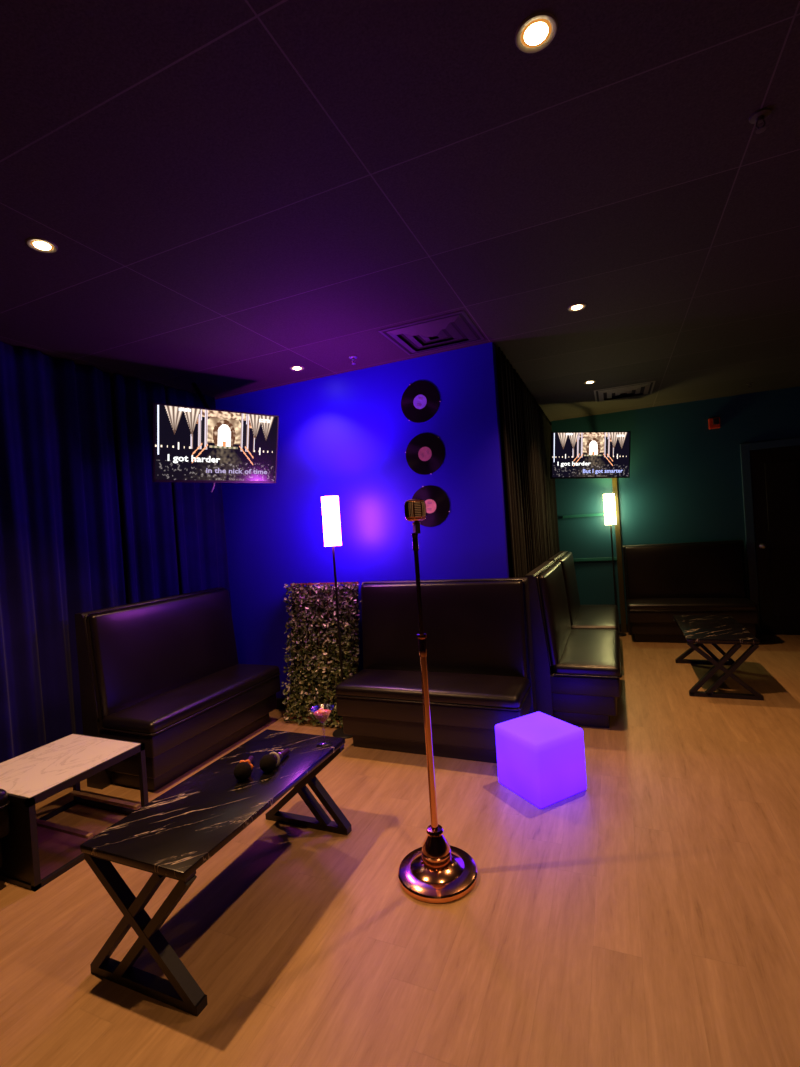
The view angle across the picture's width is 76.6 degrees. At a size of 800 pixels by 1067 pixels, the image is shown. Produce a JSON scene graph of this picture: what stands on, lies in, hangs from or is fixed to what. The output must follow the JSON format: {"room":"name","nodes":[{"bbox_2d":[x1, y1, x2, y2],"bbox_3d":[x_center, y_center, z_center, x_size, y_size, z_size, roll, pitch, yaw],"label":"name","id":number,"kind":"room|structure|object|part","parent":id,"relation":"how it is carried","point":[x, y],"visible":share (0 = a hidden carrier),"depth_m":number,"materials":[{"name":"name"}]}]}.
{"room":"karaoke lounge","nodes":[
{"label":"karaoke lounge","id":0,"kind":"room"},
{"bbox_2d":[110,376,181,603],"bbox_3d":[-2.878,0.285,1.714,0.100,2.690,6.100,-4,1,23],"label":"wall","id":1,"kind":"structure","parent":0,"point":[111,378],"depth_m":3.67,"materials":[{"name":"paint"}]},
{"bbox_2d":[215,342,509,698],"bbox_3d":[-0.488,0.101,4.065,2.680,2.690,0.100,-4,1,23],"label":"wall","id":2,"kind":"structure","parent":0,"point":[347,435],"depth_m":3.91,"materials":[{"name":"paint"}]},
{"bbox_2d":[276,698,290,709],"bbox_3d":[-0.376,1.397,4.005,2.580,0.090,0.015,-4,1,23],"label":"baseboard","id":3,"kind":"structure","parent":2,"relation":"attached to","point":[280,705],"depth_m":4.26,"materials":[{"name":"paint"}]},
{"bbox_2d":[401,381,440,422],"bbox_3d":[0.148,-0.962,3.697,0.309,0.304,0.006,-4,1,23],"label":"vinyl record","id":4,"kind":"object","parent":2,"relation":"attached to","point":[420,401],"visible":1,"depth_m":3.70,"materials":[{"name":"black plastic"}]},
{"bbox_2d":[405,433,444,474],"bbox_3d":[0.181,-0.581,3.698,0.307,0.306,0.006,-4,1,23],"label":"vinyl record","id":5,"kind":"object","parent":2,"relation":"attached to","point":[425,453],"visible":1,"depth_m":3.70,"materials":[{"name":"black plastic"}]},
{"bbox_2d":[412,485,449,526],"bbox_3d":[0.216,-0.199,3.698,0.304,0.304,0.006,-4,1,23],"label":"vinyl record","id":6,"kind":"object","parent":2,"relation":"attached to","point":[436,500],"visible":0.78,"depth_m":3.69,"materials":[{"name":"black plastic"}]},
{"bbox_2d":[0,0,799,420],"bbox_3d":[0.728,-1.360,1.895,6.780,0.100,9.550,-4,1,23],"label":"ceiling","id":7,"kind":"structure","parent":0,"point":[231,196],"depth_m":1.84,"materials":[{"name":"paint"}]},
{"bbox_2d":[26,238,57,252],"bbox_3d":[-1.443,-1.159,2.043,0.106,0.008,0.106,-4,1,23],"label":"recessed light","id":8,"kind":"object","parent":7,"relation":"in","point":[38,244],"visible":1,"depth_m":2.04,"materials":[{"name":"beige paint"}]},
{"bbox_3d":[-1.443,-1.159,2.043,0.060,0.006,0.060,-4,1,23],"label":"bulb","id":9,"kind":"part","parent":8,"relation":"part of","materials":[{"name":"white glass"}]},
{"bbox_2d":[0,341,125,762],"bbox_3d":[-2.610,0.254,1.989,0.124,2.650,3.423,-4,1,23],"label":"curtain","id":10,"kind":"object","parent":7,"relation":"hanging from","point":[61,556],"visible":0.71,"depth_m":3.08,"materials":[{"name":"blue fabric"}]},
{"bbox_2d":[113,373,178,603],"bbox_3d":[-1.835,0.185,3.761,0.105,2.650,0.416,-3,1,36],"label":"curtain","id":11,"kind":"object","parent":7,"relation":"hanging from","point":[148,515],"visible":0.57,"depth_m":3.70,"materials":[{"name":"blue fabric"}]},
{"bbox_2d":[166,387,231,611],"bbox_3d":[-1.622,0.167,4.161,0.070,2.650,0.458,-4,1,31],"label":"curtain","id":12,"kind":"object","parent":7,"relation":"hanging from","point":[199,511],"visible":0.4,"depth_m":4.17,"materials":[{"name":"blue fabric"}]},
{"bbox_2d":[152,383,278,491],"bbox_3d":[-1.422,-0.743,3.774,0.900,0.892,0.501,-4,1,-41],"label":"television","id":13,"kind":"object","parent":7,"relation":"hanging from","point":[190,444],"visible":1,"depth_m":3.60,"materials":[{"name":"black plastic"}]},
{"bbox_2d":[290,366,303,370],"bbox_3d":[-0.762,-1.221,3.749,0.106,0.008,0.106,-4,1,23],"label":"recessed light","id":14,"kind":"object","parent":7,"relation":"in","point":[294,368],"visible":1,"depth_m":3.74,"materials":[{"name":"beige paint"}]},
{"bbox_2d":[349,356,356,364],"bbox_3d":[-0.332,-1.228,3.595,0.060,0.050,0.060,-4,1,23],"label":"sprinkler","id":15,"kind":"object","parent":7,"relation":"attached to","point":[350,357],"visible":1,"depth_m":3.58,"materials":[{"name":"silver metal"}]},
{"bbox_2d":[378,310,483,354],"bbox_3d":[0.218,-1.277,3.281,0.550,0.019,0.520,-4,1,23],"label":"ceiling vent","id":16,"kind":"object","parent":7,"relation":"in","point":[456,328],"visible":1,"depth_m":3.23,"materials":[{"name":"metal"}]},
{"bbox_2d":[498,347,559,577],"bbox_3d":[1.379,-0.034,4.960,0.056,2.630,3.153,-4,1,23],"label":"curtain","id":17,"kind":"object","parent":7,"relation":"hanging from","point":[531,492],"visible":0.58,"depth_m":4.31,"materials":[{"name":"black fabric"}]},
{"bbox_2d":[515,12,557,52],"bbox_3d":[0.348,-1.274,1.293,0.106,0.008,0.106,-4,1,23],"label":"recessed light","id":18,"kind":"object","parent":7,"relation":"in","point":[537,31],"visible":1,"depth_m":1.29,"materials":[{"name":"beige paint"}]},
{"bbox_3d":[0.348,-1.273,1.293,0.060,0.006,0.060,-4,1,23],"label":"bulb","id":19,"kind":"part","parent":18,"relation":"part of","materials":[{"name":"white glass"}]},
{"bbox_2d":[568,303,585,311],"bbox_3d":[1.048,-1.337,2.999,0.106,0.008,0.106,-4,1,23],"label":"recessed light","id":20,"kind":"object","parent":7,"relation":"in","point":[579,306],"visible":1,"depth_m":2.99,"materials":[{"name":"beige paint"}]},
{"bbox_3d":[1.048,-1.337,2.999,0.060,0.006,0.060,-4,1,23],"label":"bulb","id":21,"kind":"part","parent":20,"relation":"part of","materials":[{"name":"white glass"}]},
{"bbox_2d":[584,380,595,383],"bbox_3d":[1.764,-1.401,4.698,0.106,0.008,0.106,-4,1,23],"label":"recessed light","id":22,"kind":"object","parent":7,"relation":"in","point":[591,381],"visible":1,"depth_m":4.69,"materials":[{"name":"beige paint"}]},
{"bbox_2d":[594,381,654,401],"bbox_3d":[2.282,-1.435,5.168,0.550,0.019,0.550,-4,1,23],"label":"ceiling vent","id":23,"kind":"object","parent":7,"relation":"in","point":[645,388],"visible":1,"depth_m":5.12,"materials":[{"name":"grey metal"}]},
{"bbox_2d":[749,108,771,133],"bbox_3d":[1.151,-1.311,1.616,0.060,0.050,0.060,-4,1,23],"label":"sprinkler","id":24,"kind":"object","parent":7,"relation":"attached to","point":[759,116],"visible":1,"depth_m":1.61,"materials":[{"name":"paint"}]},
{"bbox_2d":[0,632,799,1066],"bbox_3d":[0.917,1.424,1.920,6.780,0.100,9.550,-4,1,23],"label":"floor","id":25,"kind":"structure","parent":0,"point":[648,914],"depth_m":1.87,"materials":[{"name":"brown wood"}]},
{"bbox_2d":[0,789,9,866],"bbox_3d":[-2.208,1.053,1.759,0.586,1.065,1.231,-4,1,23],"label":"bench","id":26,"kind":"object","parent":25,"relation":"on","point":[4,802],"visible":1,"depth_m":2.19,"materials":[{"name":"leather"}]},
{"bbox_2d":[0,789,7,806],"bbox_3d":[-2.133,1.175,1.732,0.430,0.092,1.220,-4,1,23],"label":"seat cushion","id":27,"kind":"object","parent":26,"relation":"on","point":[3,794],"depth_m":2.19,"materials":[{"name":"leather"}]},
{"bbox_2d":[0,733,148,891],"bbox_3d":[-1.730,1.347,2.554,0.570,0.400,0.584,-4,1,23],"label":"side table","id":28,"kind":"object","parent":25,"relation":"on","point":[29,778],"visible":0.95,"depth_m":2.44,"materials":[{"name":"white marble"},{"name":"black metal"}]},
{"bbox_3d":[-1.840,1.361,2.293,0.530,0.348,0.007,-4,1,23],"label":"panel","id":29,"kind":"part","parent":28,"relation":"part of","materials":[{"name":"brown wood"}]},
{"bbox_3d":[-1.588,1.343,2.191,0.026,0.385,0.026,-4,1,23],"label":"leg","id":30,"kind":"part","parent":28,"relation":"part of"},
{"bbox_3d":[-1.871,1.356,2.917,0.026,0.385,0.026,-4,1,23],"label":"leg","id":31,"kind":"part","parent":28,"relation":"part of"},
{"bbox_3d":[-1.371,1.324,2.704,0.026,0.385,0.026,-4,1,23],"label":"leg","id":32,"kind":"part","parent":28,"relation":"part of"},
{"bbox_2d":[75,587,279,790],"bbox_3d":[-1.450,0.985,3.555,0.586,1.065,1.231,-4,1,23],"label":"bench","id":33,"kind":"object","parent":25,"relation":"on","point":[165,674],"visible":0.98,"depth_m":3.31,"materials":[{"name":"leather"}]},
{"bbox_3d":[-1.608,0.791,3.614,0.114,0.638,1.186,-4,1,23],"label":"backrest","id":34,"kind":"part","parent":33,"relation":"part of","materials":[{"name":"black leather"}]},
{"bbox_2d":[102,664,279,733],"bbox_3d":[-1.375,1.107,3.528,0.430,0.092,1.220,-4,1,23],"label":"seat cushion","id":35,"kind":"object","parent":33,"relation":"on","point":[163,711],"depth_m":3.29,"materials":[{"name":"black leather"}]},
{"bbox_2d":[80,729,351,1016],"bbox_3d":[-0.664,1.254,2.100,0.480,0.450,1.010,-4,1,23],"label":"coffee table","id":36,"kind":"object","parent":25,"relation":"on","point":[175,833],"visible":1,"depth_m":1.78,"materials":[{"name":"black stone"}]},
{"bbox_3d":[-0.848,1.283,1.663,0.480,0.424,0.043,-4,1,23],"label":"leg frame","id":37,"kind":"part","parent":36,"relation":"part of","materials":[{"name":"black metal"}]},
{"bbox_2d":[234,756,253,780],"bbox_3d":[-0.662,0.992,2.179,0.072,0.072,0.207,-4,1,-5],"label":"microphone","id":38,"kind":"object","parent":36,"relation":"on","point":[242,771],"visible":1,"depth_m":2.09,"materials":[{"name":"black plastic"}]},
{"bbox_2d":[259,748,289,771],"bbox_3d":[-0.546,0.984,2.236,0.072,0.073,0.207,-4,1,17],"label":"microphone","id":39,"kind":"object","parent":36,"relation":"on","point":[268,762],"visible":1,"depth_m":2.16,"materials":[{"name":"black plastic"}]},
{"bbox_3d":[-0.537,0.990,2.264,0.036,0.046,0.148,-4,1,17],"label":"handle","id":40,"kind":"part","parent":39,"relation":"part of","materials":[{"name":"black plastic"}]},
{"bbox_3d":[-0.478,1.250,2.538,0.480,0.424,0.043,-4,1,23],"label":"leg frame","id":41,"kind":"part","parent":36,"relation":"part of","materials":[{"name":"black metal"}]},
{"bbox_2d":[313,708,332,747],"bbox_3d":[-0.365,0.917,2.410,0.113,0.174,0.113,-4,1,23],"label":"cocktail glass","id":42,"kind":"object","parent":36,"relation":"on","point":[322,714],"visible":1,"depth_m":2.39,"materials":[{"name":"white"}]},
{"bbox_2d":[281,582,360,726],"bbox_3d":[-0.611,0.917,3.905,0.683,1.078,0.256,-4,1,23],"label":"panel","id":43,"kind":"object","parent":25,"relation":"on","point":[315,672],"visible":0.88,"depth_m":3.91,"materials":[{"name":"green leaf"}]},
{"bbox_2d":[321,495,352,738],"bbox_3d":[-0.448,0.588,3.654,0.196,1.720,0.196,-4,1,23],"label":"floor lamp","id":44,"kind":"object","parent":25,"relation":"on","point":[330,512],"visible":0.79,"depth_m":3.60,"materials":[{"name":"white"}]},
{"bbox_3d":[-0.494,-0.088,3.648,0.124,0.360,0.124,-4,1,23],"label":"lamp shade","id":45,"kind":"part","parent":44,"relation":"part of","materials":[{"name":"white"}]},
{"bbox_2d":[335,577,536,762],"bbox_3d":[0.222,0.874,3.390,1.231,1.065,0.586,-4,1,23],"label":"bench","id":46,"kind":"object","parent":25,"relation":"on","point":[480,665],"visible":0.94,"depth_m":3.34,"materials":[{"name":"leather"}]},
{"bbox_2d":[335,669,529,708],"bbox_3d":[0.202,1.002,3.325,1.220,0.092,0.430,-4,1,23],"label":"seat cushion","id":47,"kind":"object","parent":46,"relation":"on","point":[448,688],"depth_m":3.21,"materials":[{"name":"black leather"}]},
{"bbox_3d":[0.269,0.665,3.533,1.186,0.638,0.114,-4,1,23],"label":"backrest","id":48,"kind":"part","parent":46,"relation":"part of","materials":[{"name":"black leather"}]},
{"bbox_2d":[398,533,476,902],"bbox_3d":[0.109,0.710,2.104,0.330,1.430,0.330,-4,1,23],"label":"microphone stand","id":49,"kind":"object","parent":25,"relation":"on","point":[437,871],"visible":1,"depth_m":2.08,"materials":[{"name":"gold metal"}]},
{"bbox_2d":[404,499,426,533],"bbox_3d":[0.066,-0.071,2.093,0.094,0.144,0.064,-4,1,-17],"label":"microphone","id":50,"kind":"object","parent":49,"relation":"attached to","point":[415,509],"visible":1,"depth_m":2.07,"materials":[{"name":"gold metal"}]},
{"bbox_3d":[0.064,-0.097,2.093,0.094,0.092,0.063,-4,1,-17],"label":"frame","id":51,"kind":"part","parent":50,"relation":"part of","materials":[{"name":"gold metal"}]},
{"bbox_2d":[409,502,425,516],"bbox_3d":[0.064,-0.097,2.093,0.071,0.062,0.061,-4,1,-17],"label":"grille","id":52,"kind":"object","parent":50,"relation":"attached to","point":[416,509],"depth_m":2.07,"materials":[{"name":"metal"}]},
{"bbox_2d":[495,711,586,808],"bbox_3d":[0.759,1.210,2.750,0.337,0.330,0.337,-4,1,-28],"label":"cube","id":53,"kind":"object","parent":25,"relation":"on","point":[541,756],"visible":1,"depth_m":2.63,"materials":[{"name":"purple plastic"}]},
{"bbox_2d":[525,560,621,727],"bbox_3d":[1.418,0.787,4.009,0.586,1.065,1.231,-4,1,23],"label":"bench","id":54,"kind":"object","parent":25,"relation":"on","point":[577,672],"visible":1,"depth_m":3.53,"materials":[{"name":"leather"}]},
{"bbox_3d":[1.260,0.593,4.069,0.114,0.638,1.186,-4,1,23],"label":"backrest","id":55,"kind":"part","parent":54,"relation":"part of","materials":[{"name":"black leather"}]},
{"bbox_2d":[553,629,620,676],"bbox_3d":[1.493,0.909,3.982,0.430,0.092,1.220,-4,1,23],"label":"seat cushion","id":56,"kind":"object","parent":54,"relation":"on","point":[585,652],"depth_m":3.65,"materials":[{"name":"black leather"}]},
{"bbox_2d":[548,551,619,632],"bbox_3d":[1.935,0.740,5.234,0.586,1.065,1.231,-4,1,23],"label":"bench","id":57,"kind":"object","parent":25,"relation":"on","point":[581,616],"visible":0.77,"depth_m":4.99,"materials":[{"name":"leather"}]},
{"bbox_3d":[1.777,0.546,5.293,0.114,0.638,1.186,-4,1,23],"label":"backrest","id":58,"kind":"part","parent":57,"relation":"part of","materials":[{"name":"black leather"}]},
{"bbox_2d":[571,605,618,631],"bbox_3d":[2.010,0.862,5.207,0.430,0.092,1.220,-4,1,23],"label":"seat cushion","id":59,"kind":"object","parent":57,"relation":"on","point":[586,616],"depth_m":4.97,"materials":[{"name":"black leather"}]},
{"bbox_2d":[603,493,626,636],"bbox_3d":[2.561,0.371,6.079,0.196,1.702,0.196,-4,1,23],"label":"floor lamp","id":60,"kind":"object","parent":25,"relation":"on","point":[609,498],"visible":0.73,"depth_m":6.03,"materials":[{"name":"white"}]},
{"bbox_3d":[2.516,-0.291,6.073,0.124,0.372,0.124,-4,1,23],"label":"lamp shade","id":61,"kind":"part","parent":60,"relation":"part of","materials":[{"name":"white fabric"}]},
{"bbox_2d":[623,540,758,642],"bbox_3d":[3.194,0.651,5.657,1.231,1.065,0.586,-4,1,23],"label":"bench","id":62,"kind":"object","parent":25,"relation":"on","point":[663,581],"visible":0.98,"depth_m":5.65,"materials":[{"name":"leather"}]},
{"bbox_3d":[3.241,0.442,5.800,1.186,0.638,0.114,-4,1,23],"label":"backrest","id":63,"kind":"part","parent":62,"relation":"part of","materials":[{"name":"black leather"}]},
{"bbox_2d":[627,598,757,609],"bbox_3d":[3.175,0.780,5.591,1.220,0.092,0.430,-4,1,23],"label":"seat cushion","id":64,"kind":"object","parent":62,"relation":"on","point":[632,603],"depth_m":5.46,"materials":[{"name":"black leather"}]},
{"bbox_2d":[673,615,763,699],"bbox_3d":[2.650,1.009,4.296,0.480,0.450,1.010,-4,1,23],"label":"coffee table","id":65,"kind":"object","parent":25,"relation":"on","point":[701,630],"visible":1,"depth_m":3.92,"materials":[{"name":"black stone"}]},
{"bbox_3d":[2.836,1.005,4.734,0.480,0.424,0.043,-4,1,23],"label":"leg frame","id":66,"kind":"part","parent":65,"relation":"part of","materials":[{"name":"black metal"}]},
{"bbox_3d":[2.466,1.038,3.858,0.480,0.424,0.043,-4,1,23],"label":"leg frame","id":67,"kind":"part","parent":65,"relation":"part of","materials":[{"name":"black metal"}]},
{"bbox_2d":[495,347,512,577],"bbox_3d":[1.349,-0.033,5.104,0.100,2.690,3.250,-4,1,23],"label":"wall","id":68,"kind":"structure","parent":0,"point":[496,350],"depth_m":3.63,"materials":[{"name":"paint"}]},
{"bbox_2d":[550,386,799,634],"bbox_3d":[3.891,-0.211,5.735,4.100,2.690,0.100,-4,1,23],"label":"wall","id":69,"kind":"structure","parent":0,"point":[684,484],"depth_m":5.96,"materials":[{"name":"teal paint"}]},
{"bbox_2d":[562,513,604,518],"bbox_3d":[2.344,-0.225,6.320,0.603,0.035,0.025,-4,1,23],"label":"trim","id":70,"kind":"structure","parent":69,"relation":"attached to","point":[596,514],"depth_m":6.32,"materials":[{"name":"teal paint"}]},
{"bbox_2d":[550,431,630,478],"bbox_3d":[2.121,-0.880,5.934,0.925,0.563,0.586,-4,1,-3],"label":"television","id":71,"kind":"object","parent":69,"relation":"attached to","point":[603,454],"visible":1,"depth_m":5.66,"materials":[{"name":"black plastic"}]},
{"bbox_2d":[573,557,616,561],"bbox_3d":[2.381,0.327,6.325,0.603,0.040,0.025,-4,1,23],"label":"trim","id":72,"kind":"structure","parent":69,"relation":"attached to","point":[604,558],"depth_m":6.29,"materials":[{"name":"teal paint"}]},
{"bbox_2d":[612,478,626,632],"bbox_3d":[2.674,0.153,6.189,0.057,2.120,0.035,-4,1,23],"label":"trim","id":73,"kind":"structure","parent":69,"relation":"attached to","point":[614,480],"depth_m":6.17,"materials":[{"name":"paint"}]},
{"bbox_2d":[708,417,719,428],"bbox_3d":[3.568,-1.252,5.746,0.110,0.120,0.058,-4,1,23],"label":"fire alarm","id":74,"kind":"object","parent":69,"relation":"attached to","point":[713,423],"visible":1,"depth_m":5.73,"materials":[{"name":"red plastic"}]},
{"bbox_2d":[740,437,799,634],"bbox_3d":[4.373,0.034,5.470,1.075,2.140,0.030,-4,1,23],"label":"trim","id":75,"kind":"structure","parent":69,"relation":"attached to","point":[745,448],"depth_m":5.64,"materials":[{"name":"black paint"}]},
{"bbox_2d":[750,445,799,633],"bbox_3d":[4.363,0.072,5.434,0.900,2.045,0.106,-4,1,23],"label":"door","id":76,"kind":"structure","parent":69,"relation":"in","point":[775,472],"depth_m":5.56,"materials":[{"name":"black paint"}]},
{"bbox_3d":[3.997,0.139,5.575,0.058,0.058,0.076,-4,1,23],"label":"knob","id":77,"kind":"part","parent":76,"relation":"part of","materials":[{"name":"silver metal"}]}
]}

